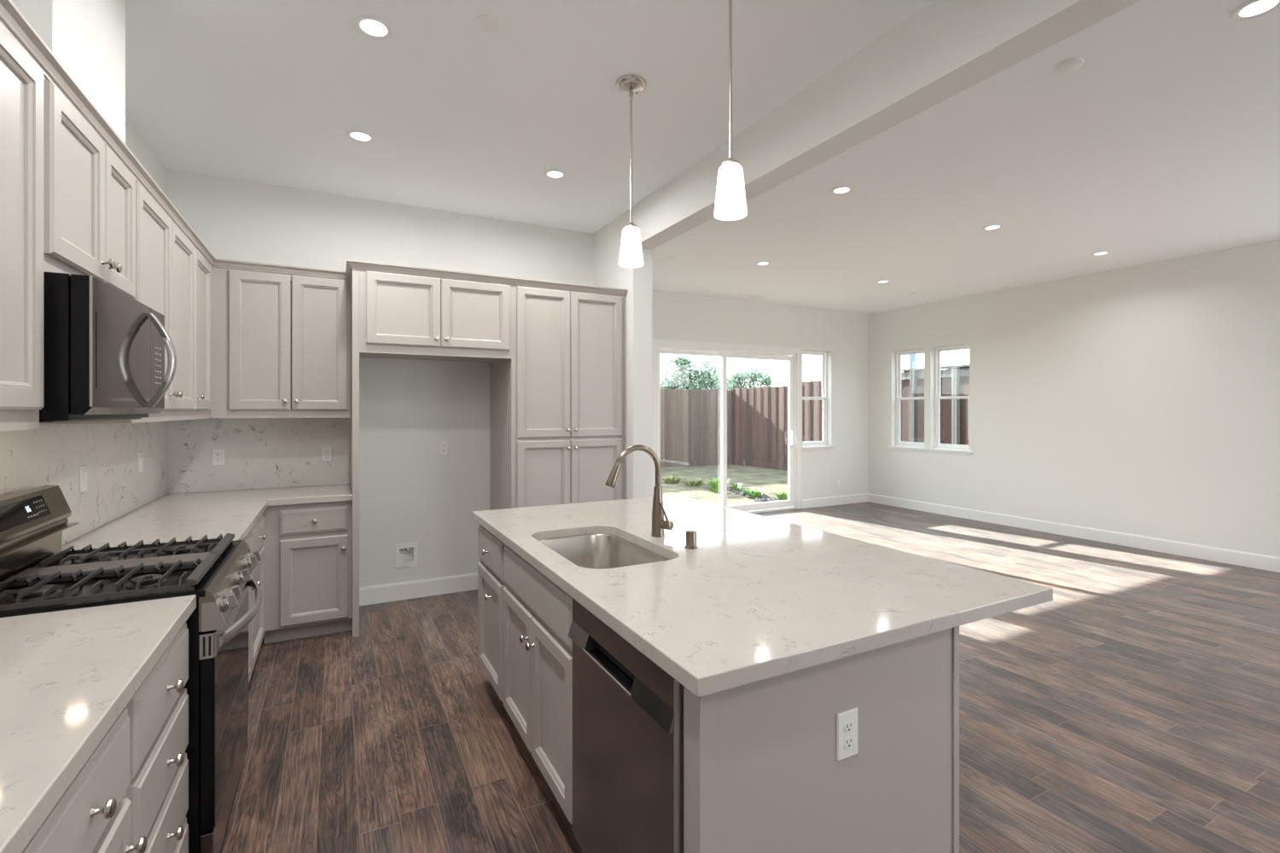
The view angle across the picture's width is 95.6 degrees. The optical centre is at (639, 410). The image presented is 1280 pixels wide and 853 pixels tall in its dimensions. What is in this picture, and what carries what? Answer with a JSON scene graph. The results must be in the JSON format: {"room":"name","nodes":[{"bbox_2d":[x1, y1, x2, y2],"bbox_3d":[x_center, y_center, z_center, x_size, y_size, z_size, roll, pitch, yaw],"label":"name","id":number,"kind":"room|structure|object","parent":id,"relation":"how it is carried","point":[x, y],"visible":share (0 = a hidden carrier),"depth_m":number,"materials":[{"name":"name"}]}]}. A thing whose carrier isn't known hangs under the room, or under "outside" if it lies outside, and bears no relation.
{"room":"kitchen","nodes":[
{"label":"kitchen","id":0,"kind":"room"},
{"bbox_2d":[11,0,125,143],"bbox_3d":[-1.915,-1.255,1.825,0.300,0.670,0.630,0,0,-28],"label":"wall","id":1,"kind":"structure","parent":0,"point":[87,37],"depth_m":1.88,"materials":[{"name":"white paint"}]},
{"bbox_2d":[125,114,163,191],"bbox_3d":[-1.166,-0.065,-0.091,0.150,3.050,8.920,0,0,-28],"label":"wall","id":2,"kind":"structure","parent":0,"point":[135,142],"depth_m":3.40,"materials":[{"name":"white paint"}]},
{"bbox_2d":[0,23,43,431],"bbox_3d":[-1.483,-0.432,1.057,0.351,0.965,0.968,0,0,-28],"label":"upper cabinet","id":3,"kind":"object","parent":2,"relation":"attached to","point":[21,80],"visible":1,"depth_m":1.44,"materials":[{"name":"grey paint"}]},
{"bbox_2d":[0,421,167,545],"bbox_3d":[-2.101,0.298,1.880,0.019,0.493,4.320,0,0,-28],"label":"backsplash","id":4,"kind":"structure","parent":2,"relation":"attached to","point":[50,454],"depth_m":2.61,"materials":[{"name":"stone"}]},
{"bbox_2d":[79,465,87,493],"bbox_3d":[-2.424,0.298,2.530,0.010,0.115,0.071,0,0,-28],"label":"wall plate","id":5,"kind":"object","parent":4,"relation":"attached to","point":[83,469],"visible":1,"depth_m":2.52,"materials":[{"name":"white plastic"}]},
{"bbox_2d":[138,452,143,473],"bbox_3d":[-2.813,0.293,3.273,0.010,0.115,0.071,0,0,-28],"label":"wall plate","id":6,"kind":"object","parent":4,"relation":"attached to","point":[140,454],"visible":1,"depth_m":3.26,"materials":[{"name":"white plastic"}]},
{"bbox_2d":[43,75,135,299],"bbox_3d":[-1.888,-0.645,1.832,0.351,0.540,0.778,0,0,-28],"label":"upper cabinet","id":7,"kind":"object","parent":2,"relation":"attached to","point":[90,194],"visible":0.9,"depth_m":1.79,"materials":[{"name":"grey paint"}]},
{"bbox_2d":[39,271,176,423],"bbox_3d":[-1.821,-0.167,1.868,0.461,0.409,0.765,0,0,-28],"label":"microwave","id":8,"kind":"object","parent":7,"relation":"attached to","point":[104,348],"visible":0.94,"depth_m":1.66,"materials":[{"name":"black metal"}]},
{"bbox_2d":[39,180,194,424],"bbox_3d":[-2.310,-0.432,2.639,0.351,0.965,1.038,0,0,-28],"label":"upper cabinet","id":9,"kind":"object","parent":2,"relation":"attached to","point":[165,258],"visible":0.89,"depth_m":2.67,"materials":[{"name":"grey paint"}]},
{"bbox_2d":[0,0,350,279],"bbox_3d":[-1.573,-0.927,2.349,0.790,0.048,3.340,0,0,-28],"label":"crown molding","id":10,"kind":"structure","parent":9,"relation":"attached to","point":[11,18],"depth_m":1.93,"materials":[{"name":"grey paint"}]},
{"bbox_2d":[191,247,211,419],"bbox_3d":[-2.684,-0.432,3.353,0.351,0.965,0.570,0,0,-28],"label":"upper cabinet","id":11,"kind":"object","parent":2,"relation":"attached to","point":[202,269],"visible":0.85,"depth_m":3.40,"materials":[{"name":"grey paint"}]},
{"bbox_2d":[183,598,201,852],"bbox_3d":[-1.762,1.010,1.925,0.613,0.900,0.765,0,0,-28],"label":"panel","id":12,"kind":"object","parent":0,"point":[193,685],"depth_m":1.72,"materials":[{"name":"black metal"}]},
{"bbox_2d":[163,168,593,587],"bbox_3d":[-1.862,-0.065,4.550,3.220,3.050,0.150,0,0,-28],"label":"wall","id":13,"kind":"structure","parent":0,"point":[410,492],"depth_m":4.50,"materials":[{"name":"white paint"}]},
{"bbox_2d":[167,417,349,494],"bbox_3d":[-2.623,0.298,4.056,1.070,0.493,0.019,0,0,-28],"label":"backsplash","id":14,"kind":"structure","parent":13,"relation":"attached to","point":[260,453],"depth_m":4.02,"materials":[{"name":"stone"}]},
{"bbox_2d":[211,448,224,465],"bbox_3d":[-2.849,0.317,3.922,0.071,0.115,0.008,0,0,-28],"label":"wall plate","id":15,"kind":"object","parent":14,"relation":"attached to","point":[218,455],"visible":1,"depth_m":3.92,"materials":[{"name":"white plastic"}]},
{"bbox_2d":[320,446,331,462],"bbox_3d":[-2.277,0.317,4.221,0.071,0.115,0.008,0,0,-28],"label":"wall plate","id":16,"kind":"object","parent":14,"relation":"attached to","point":[326,451],"visible":1,"depth_m":4.22,"materials":[{"name":"white plastic"}]},
{"bbox_2d":[210,267,350,418],"bbox_3d":[-2.413,-0.432,3.956,0.787,0.965,0.391,0,0,-28],"label":"upper cabinet","id":17,"kind":"object","parent":13,"relation":"attached to","point":[281,342],"visible":1,"depth_m":3.81,"materials":[{"name":"grey paint"}]},
{"bbox_2d":[395,541,417,568],"bbox_3d":[-1.825,1.120,4.527,0.160,0.184,0.086,0,0,-28],"label":"outlet box","id":18,"kind":"object","parent":13,"relation":"attached to","point":[405,554],"visible":1,"depth_m":4.51,"materials":[{"name":"white plastic"}]},
{"bbox_2d":[359,572,477,605],"bbox_3d":[-1.675,1.393,4.556,0.994,0.133,0.014,0,0,-28],"label":"baseboard","id":19,"kind":"structure","parent":13,"relation":"attached to","point":[417,589],"depth_m":4.52,"materials":[{"name":"white paint"}]},
{"bbox_2d":[359,268,511,365],"bbox_3d":[-1.513,-0.650,4.246,0.993,0.550,0.710,0,0,-28],"label":"upper cabinet","id":20,"kind":"object","parent":13,"relation":"attached to","point":[402,316],"visible":0.96,"depth_m":3.96,"materials":[{"name":"grey paint"}]},
{"bbox_2d":[439,441,448,455],"bbox_3d":[-1.561,0.300,4.618,0.071,0.115,0.008,0,0,-28],"label":"wall plate","id":21,"kind":"object","parent":13,"relation":"attached to","point":[443,445],"visible":1,"depth_m":4.62,"materials":[{"name":"white plastic"}]},
{"bbox_2d":[125,0,932,233],"bbox_3d":[0.285,-1.644,0.584,3.347,0.132,9.070,0,0,-28],"label":"ceiling","id":22,"kind":"structure","parent":0,"point":[462,117],"depth_m":2.87,"materials":[{"name":"white paint"}]},
{"bbox_2d":[346,130,374,142],"bbox_3d":[-1.619,-1.587,3.365,0.146,0.006,0.146,0,0,-28],"label":"recessed light","id":23,"kind":"object","parent":22,"relation":"in","point":[358,136],"visible":1,"depth_m":3.36,"materials":[{"name":"white paint"}]},
{"bbox_2d":[354,15,392,39],"bbox_3d":[-1.105,-1.587,2.409,0.146,0.006,0.146,0,0,-28],"label":"recessed light","id":24,"kind":"object","parent":22,"relation":"in","point":[371,26],"visible":1,"depth_m":2.40,"materials":[{"name":"white paint"}]},
{"bbox_2d":[544,169,565,179],"bbox_3d":[-0.572,-1.587,3.905,0.146,0.006,0.146,0,0,-28],"label":"recessed light","id":25,"kind":"object","parent":22,"relation":"in","point":[554,174],"visible":1,"depth_m":3.90,"materials":[{"name":"white paint"}]},
{"bbox_2d":[616,74,646,267],"bbox_3d":[-0.043,-1.148,2.822,0.149,0.882,0.149,0,0,-28],"label":"pendant light","id":26,"kind":"object","parent":22,"relation":"hanging from","point":[631,255],"visible":1,"depth_m":2.79,"materials":[{"name":"white glass"}]},
{"bbox_2d":[714,0,747,221],"bbox_3d":[0.328,-1.148,2.104,0.149,0.882,0.149,0,0,-28],"label":"pendant light","id":27,"kind":"object","parent":22,"relation":"hanging from","point":[730,204],"visible":1,"depth_m":2.07,"materials":[{"name":"white glass"}]},
{"bbox_2d":[633,0,1140,249],"bbox_3d":[1.883,-1.442,1.002,0.167,0.335,8.030,0,0,-28],"label":"ceiling beam","id":28,"kind":"structure","parent":22,"relation":"attached to","point":[945,49],"depth_m":2.49,"materials":[{"name":"white paint"}]},
{"bbox_2d":[593,206,651,499],"bbox_3d":[-0.557,-0.065,5.667,0.167,3.050,2.500,0,0,-28],"label":"wall partition","id":29,"kind":"structure","parent":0,"point":[608,273],"depth_m":4.58,"materials":[{"name":"white paint"}]},
{"bbox_2d":[220,501,1279,852],"bbox_3d":[2.307,1.520,2.635,8.830,0.120,10.830,0,0,-28],"label":"floor","id":30,"kind":"structure","parent":0,"point":[1135,708],"depth_m":2.73,"materials":[{"name":"brown wood"}]},
{"bbox_2d":[21,707,147,852],"bbox_3d":[-1.222,1.023,0.883,0.650,0.874,0.497,0,0,-28],"label":"base cabinet","id":31,"kind":"object","parent":30,"relation":"on","point":[92,815],"visible":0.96,"depth_m":1.04,"materials":[{"name":"grey paint"}]},
{"bbox_2d":[0,484,261,852],"bbox_3d":[-1.711,0.867,1.952,0.734,1.186,0.768,0,0,-28],"label":"gas range","id":32,"kind":"object","parent":30,"relation":"on","point":[37,577],"visible":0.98,"depth_m":1.83,"materials":[{"name":"black metal"}]},
{"bbox_2d":[0,540,242,617],"bbox_3d":[-1.734,0.548,1.940,0.585,0.021,0.767,0,0,-28],"label":"cooktop","id":33,"kind":"object","parent":32,"relation":"in","point":[204,591],"depth_m":1.78,"materials":[{"name":"black metal"}]},
{"bbox_2d":[122,622,188,852],"bbox_3d":[-1.461,1.023,1.341,0.650,0.874,0.533,0,0,-28],"label":"base cabinet","id":34,"kind":"object","parent":30,"relation":"on","point":[157,791],"visible":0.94,"depth_m":1.44,"materials":[{"name":"grey paint"}]},
{"bbox_2d":[244,514,266,683],"bbox_3d":[-2.254,1.023,2.855,0.650,0.874,1.319,0,0,-28],"label":"base cabinet","id":35,"kind":"object","parent":30,"relation":"on","point":[255,538],"visible":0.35,"depth_m":3.19,"materials":[{"name":"grey paint"}]},
{"bbox_2d":[61,483,352,551],"bbox_3d":[-2.194,0.565,3.214,1.088,0.038,1.906,0,0,-28],"label":"countertop","id":36,"kind":"structure","parent":35,"relation":"on","point":[181,516],"depth_m":3.03,"materials":[{"name":"stone"}]},
{"bbox_2d":[262,500,351,644],"bbox_3d":[-2.223,1.023,3.916,0.490,0.874,0.635,0,0,-28],"label":"base cabinet","id":37,"kind":"object","parent":30,"relation":"on","point":[307,546],"visible":0.94,"depth_m":3.67,"materials":[{"name":"grey paint"}]},
{"bbox_2d":[349,268,359,637],"bbox_3d":[-1.983,0.268,4.029,0.040,2.385,0.659,0,0,-28],"label":"end panel","id":38,"kind":"object","parent":30,"relation":"on","point":[354,419],"visible":0.86,"depth_m":3.74,"materials":[{"name":"grey paint"}]},
{"bbox_2d":[477,524,506,702],"bbox_3d":[-0.379,1.023,3.076,0.911,0.874,0.538,0,0,-28],"label":"base cabinet","id":39,"kind":"object","parent":30,"relation":"on","point":[491,582],"visible":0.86,"depth_m":2.87,"materials":[{"name":"grey paint"}]},
{"bbox_2d":[502,545,572,825],"bbox_3d":[-0.048,1.023,2.442,0.911,0.874,0.888,0,0,-28],"label":"base cabinet","id":40,"kind":"object","parent":30,"relation":"on","point":[538,613],"visible":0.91,"depth_m":2.16,"materials":[{"name":"grey paint"}]},
{"bbox_2d":[472,495,1053,697],"bbox_3d":[0.181,0.565,2.460,1.298,0.038,2.208,0,0,-28],"label":"countertop","id":41,"kind":"structure","parent":40,"relation":"on","point":[759,597],"depth_m":1.76,"materials":[{"name":"stone"}]},
{"bbox_2d":[537,534,669,569],"bbox_3d":[-0.165,0.697,2.374,0.446,0.226,0.750,0,0,-28],"label":"sink","id":42,"kind":"object","parent":41,"relation":"in","point":[593,551],"visible":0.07,"depth_m":2.70,"materials":[{"name":"silver metal"}]},
{"bbox_2d":[605,444,673,537],"bbox_3d":[-0.002,0.346,2.459,0.295,0.399,0.098,0,0,-28],"label":"kitchen faucet","id":43,"kind":"object","parent":41,"relation":"on","point":[659,524],"visible":1,"depth_m":2.50,"materials":[{"name":"silver metal"}]},
{"bbox_2d":[684,529,698,549],"bbox_3d":[0.203,0.512,2.307,0.052,0.067,0.052,0,0,-28],"label":"air gap cap","id":44,"kind":"object","parent":41,"relation":"on","point":[690,534],"visible":1,"depth_m":2.29,"materials":[{"name":"silver metal"}]},
{"bbox_2d":[489,285,625,510],"bbox_3d":[-0.664,0.268,4.690,0.921,2.385,0.710,0,0,-28],"label":"pantry cabinet","id":45,"kind":"object","parent":30,"relation":"on","point":[557,407],"visible":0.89,"depth_m":4.39,"materials":[{"name":"grey paint"}]},
{"bbox_2d":[345,259,627,296],"bbox_3d":[-1.141,-0.936,4.451,1.988,0.048,0.691,0,0,-28],"label":"crown molding","id":46,"kind":"structure","parent":45,"relation":"attached to","point":[351,264],"depth_m":4.07,"materials":[{"name":"grey paint"}]},
{"bbox_2d":[567,598,683,852],"bbox_3d":[0.192,1.024,1.702,0.622,0.872,0.638,0,0,-28],"label":"dishwasher","id":47,"kind":"object","parent":30,"relation":"on","point":[628,711],"visible":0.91,"depth_m":1.52,"materials":[{"name":"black metal"}]},
{"bbox_2d":[683,626,959,852],"bbox_3d":[0.497,1.022,1.459,0.870,0.876,0.065,0,0,-28],"label":"island end panel","id":48,"kind":"object","parent":30,"relation":"on","point":[762,772],"visible":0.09,"depth_m":1.42,"materials":[{"name":"grey paint"}]},
{"bbox_2d":[836,707,857,761],"bbox_3d":[0.513,0.800,1.433,0.071,0.115,0.008,0,0,-28],"label":"wall plate","id":49,"kind":"object","parent":48,"relation":"attached to","point":[846,721],"visible":1,"depth_m":1.43,"materials":[{"name":"white plastic"}]},
{"bbox_2d":[843,721,854,733],"bbox_3d":[0.514,0.780,1.431,0.033,0.029,0.003,0,0,-28],"label":"receptacle","id":50,"kind":"object","parent":49,"relation":"attached to","point":[848,725],"depth_m":1.43,"materials":[{"name":"white plastic"}]},
{"bbox_2d":[843,736,854,749],"bbox_3d":[0.514,0.820,1.431,0.033,0.029,0.003,0,0,-28],"label":"receptacle","id":51,"kind":"object","parent":49,"relation":"attached to","point":[848,741],"depth_m":1.43,"materials":[{"name":"white plastic"}]},
{"bbox_3d":[-0.967,1.023,0.396,0.650,0.874,0.598,0,0,-28],"label":"base cabinet","id":52,"kind":"object","parent":30,"relation":"on","visible":0},
{"bbox_2d":[0,594,196,852],"bbox_3d":[-1.211,0.565,0.842,0.630,0.038,1.655,0,0,-28],"label":"countertop","id":53,"kind":"structure","parent":52,"relation":"on","point":[66,677],"depth_m":1.15,"materials":[{"name":"stone"}]},
{"bbox_2d":[651,290,867,513],"bbox_3d":[1.248,-0.065,8.108,5.630,3.050,0.150,0,0,-28],"label":"wall","id":54,"kind":"structure","parent":0,"point":[843,335],"depth_m":8.79,"materials":[{"name":"white paint"}]},
{"bbox_2d":[651,338,801,513],"bbox_3d":[1.244,0.270,8.073,2.520,2.380,0.204,0,0,-28],"label":"door","id":55,"kind":"structure","parent":54,"relation":"in","point":[793,356],"depth_m":8.16,"materials":[{"name":"white plastic"}]},
{"bbox_2d":[802,349,826,446],"bbox_3d":[2.620,-0.182,8.872,0.588,1.453,0.063,0,0,-28],"label":"window","id":56,"kind":"structure","parent":54,"relation":"in","point":[823,354],"depth_m":8.97,"materials":[{"name":"white plastic"}]},
{"bbox_2d":[801,445,834,450],"bbox_3d":[2.671,0.568,8.799,0.657,0.056,0.112,0,0,-28],"label":"trim","id":57,"kind":"structure","parent":54,"relation":"attached to","point":[815,447],"depth_m":8.75,"materials":[{"name":"white paint"}]},
{"bbox_2d":[801,493,867,508],"bbox_3d":[3.015,1.393,8.939,1.401,0.133,0.014,0,0,-28],"label":"baseboard","id":58,"kind":"structure","parent":54,"relation":"attached to","point":[823,502],"depth_m":8.91,"materials":[{"name":"white paint"}]},
{"bbox_2d":[836,480,839,488],"bbox_3d":[3.061,1.134,8.966,0.071,0.115,0.008,0,0,-28],"label":"wall plate","id":59,"kind":"object","parent":54,"relation":"attached to","point":[837,481],"visible":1,"depth_m":8.96,"materials":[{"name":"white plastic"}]},
{"bbox_2d":[651,0,1279,314],"bbox_3d":[3.789,-1.594,3.410,5.483,0.132,10.830,0,0,-28],"label":"ceiling","id":60,"kind":"structure","parent":0,"point":[1164,144],"depth_m":3.96,"materials":[{"name":"white paint"}]},
{"bbox_2d":[667,256,675,259],"bbox_3d":[0.318,-1.534,5.836,0.084,0.010,0.084,0,0,-28],"label":"sprinkler cover","id":61,"kind":"object","parent":60,"relation":"attached to","point":[669,257],"visible":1,"depth_m":5.83,"materials":[{"name":"white plastic"}]},
{"bbox_2d":[756,261,770,265],"bbox_3d":[1.291,-1.536,6.081,0.146,0.006,0.146,0,0,-28],"label":"recessed light","id":62,"kind":"object","parent":60,"relation":"in","point":[759,263],"visible":1,"depth_m":6.07,"materials":[{"name":"white paint"}]},
{"bbox_2d":[831,186,852,194],"bbox_3d":[1.409,-1.536,4.056,0.146,0.006,0.146,0,0,-28],"label":"recessed light","id":63,"kind":"object","parent":60,"relation":"in","point":[842,189],"visible":1,"depth_m":4.05,"materials":[{"name":"white paint"}]},
{"bbox_2d":[876,279,890,283],"bbox_3d":[2.907,-1.536,6.938,0.146,0.006,0.146,0,0,-28],"label":"recessed light","id":64,"kind":"object","parent":60,"relation":"in","point":[884,281],"visible":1,"depth_m":6.94,"materials":[{"name":"white paint"}]},
{"bbox_2d":[983,224,1002,230],"bbox_3d":[2.965,-1.536,4.881,0.146,0.006,0.146,0,0,-28],"label":"recessed light","id":65,"kind":"object","parent":60,"relation":"in","point":[993,227],"visible":1,"depth_m":4.88,"materials":[{"name":"white paint"}]},
{"bbox_2d":[1091,251,1110,255],"bbox_3d":[4.519,-1.536,5.694,0.146,0.006,0.146,0,0,-28],"label":"recessed light","id":66,"kind":"object","parent":60,"relation":"in","point":[1099,253],"visible":1,"depth_m":5.70,"materials":[{"name":"white paint"}]},
{"bbox_2d":[1231,0,1279,20],"bbox_3d":[2.360,-1.536,2.215,0.146,0.006,0.146,0,0,-28],"label":"recessed light","id":67,"kind":"object","parent":60,"relation":"in","point":[1253,8],"visible":1,"depth_m":2.22,"materials":[{"name":"white paint"}]},
{"bbox_2d":[867,239,1279,558],"bbox_3d":[6.152,-0.065,4.647,0.150,3.050,10.530,0,0,-28],"label":"wall","id":68,"kind":"structure","parent":0,"point":[1143,400],"depth_m":6.34,"materials":[{"name":"white paint"}]},
{"bbox_2d":[896,349,924,447],"bbox_3d":[4.083,-0.177,8.690,0.063,1.443,0.552,0,0,-28],"label":"window","id":69,"kind":"structure","parent":68,"relation":"in","point":[898,354],"depth_m":8.88,"materials":[{"name":"white plastic"}]},
{"bbox_2d":[886,445,972,454],"bbox_3d":[4.159,0.568,8.355,0.112,0.056,1.350,0,0,-28],"label":"trim","id":70,"kind":"structure","parent":68,"relation":"attached to","point":[893,447],"depth_m":8.26,"materials":[{"name":"white paint"}]},
{"bbox_2d":[934,343,969,450],"bbox_3d":[4.391,-0.177,8.101,0.063,1.443,0.573,0,0,-28],"label":"window","id":71,"kind":"structure","parent":68,"relation":"in","point":[937,351],"depth_m":8.30,"materials":[{"name":"white plastic"}]},
{"bbox_2d":[867,493,1279,572],"bbox_3d":[6.079,1.393,4.609,0.014,0.133,10.530,0,0,-28],"label":"baseboard","id":72,"kind":"structure","parent":68,"relation":"attached to","point":[1233,557],"depth_m":6.43,"materials":[{"name":"white paint"}]},
{"label":"outside","id":73,"kind":"structure","parent":0,"visible":0},
{"bbox_2d":[660,464,787,506],"bbox_3d":[-4.656,1.478,19.684,34.000,0.179,32.800,0,0,-28],"label":"ground","id":74,"kind":"structure","parent":73,"point":[774,481],"depth_m":11.53,"materials":[{"name":"white concrete"}]},
{"bbox_2d":[662,474,683,483],"bbox_3d":[0.632,1.351,11.297,0.496,0.178,0.577,0,0,7],"label":"clump","id":75,"kind":"object","parent":74,"relation":"on","point":[670,480],"visible":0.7,"depth_m":11.21,"materials":[{"name":"green plant"}]},
{"bbox_2d":[678,477,706,487],"bbox_3d":[0.987,1.341,10.783,0.622,0.199,0.560,0,0,11],"label":"clump","id":76,"kind":"object","parent":74,"relation":"on","point":[699,483],"visible":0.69,"depth_m":10.78,"materials":[{"name":"green plant"}]},
{"bbox_2d":[660,388,731,466],"bbox_3d":[-3.480,0.479,12.345,13.280,2.062,0.138,0,0,-28],"label":"wooden fence","id":77,"kind":"object","parent":74,"relation":"on","point":[690,419],"visible":0.17,"depth_m":14.80,"materials":[{"name":"brown wood"}]},
{"bbox_2d":[660,354,732,389],"bbox_3d":[2.395,-0.458,27.282,3.809,4.256,2.333,0,0,-2],"label":"tree","id":78,"kind":"object","parent":74,"relation":"on","point":[704,381],"visible":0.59,"depth_m":26.79,"materials":[{"name":"green plant"}]},
{"bbox_2d":[660,372,736,389],"bbox_3d":[2.984,-0.311,33.862,6.052,3.966,2.085,0,0,3],"label":"tree","id":79,"kind":"object","parent":74,"relation":"on","point":[662,375],"visible":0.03,"depth_m":33.83,"materials":[{"name":"green plant"}]},
{"bbox_2d":[705,477,730,493],"bbox_3d":[1.380,1.341,10.393,0.489,0.280,0.538,0,0,-28],"label":"clump","id":80,"kind":"object","parent":74,"relation":"on","point":[715,485],"visible":0.64,"depth_m":10.30,"materials":[{"name":"green plant"}]},
{"bbox_2d":[727,482,743,490],"bbox_3d":[1.713,1.389,10.459,0.309,0.200,0.323,0,0,-28],"label":"clump","id":81,"kind":"object","parent":74,"relation":"on","point":[736,486],"visible":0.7,"depth_m":10.41,"materials":[{"name":"green plant"}]},
{"bbox_2d":[727,366,774,389],"bbox_3d":[5.669,-0.334,30.043,2.517,4.010,1.651,0,0,17],"label":"tree","id":82,"kind":"object","parent":74,"relation":"on","point":[765,381],"visible":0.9,"depth_m":29.86,"materials":[{"name":"green plant"}]},
{"bbox_2d":[727,481,777,502],"bbox_3d":[1.985,1.471,10.060,0.425,0.280,2.374,0,0,-23],"label":"rubble stones","id":83,"kind":"object","parent":74,"relation":"on","point":[764,497],"visible":0.43,"depth_m":9.97},
{"bbox_2d":[742,488,765,498],"bbox_3d":[1.953,1.436,10.056,0.435,0.198,0.461,0,0,33],"label":"clump","id":84,"kind":"object","parent":74,"relation":"on","point":[756,493],"visible":0.67,"depth_m":10.01,"materials":[{"name":"green plant"}]},
{"bbox_2d":[774,491,787,500],"bbox_3d":[2.437,1.473,9.817,0.296,0.200,0.296,0,0,-28],"label":"clump","id":85,"kind":"object","parent":74,"relation":"on","point":[782,497],"visible":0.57,"depth_m":9.77,"materials":[{"name":"green plant"}]},
{"bbox_2d":[731,364,969,471],"bbox_3d":[5.976,0.412,8.477,0.190,2.335,15.480,0,0,-28],"label":"wooden fence","id":86,"kind":"object","parent":74,"relation":"on","point":[759,415],"visible":0.25,"depth_m":12.89,"materials":[{"name":"brown wood"}]},
{"bbox_2d":[802,354,915,368],"bbox_3d":[7.680,-2.440,22.419,5.441,8.000,0.256,0,0,33],"label":"neighboring house","id":87,"kind":"structure","parent":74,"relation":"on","point":[911,357],"depth_m":20.90,"materials":[{"name":"white"}]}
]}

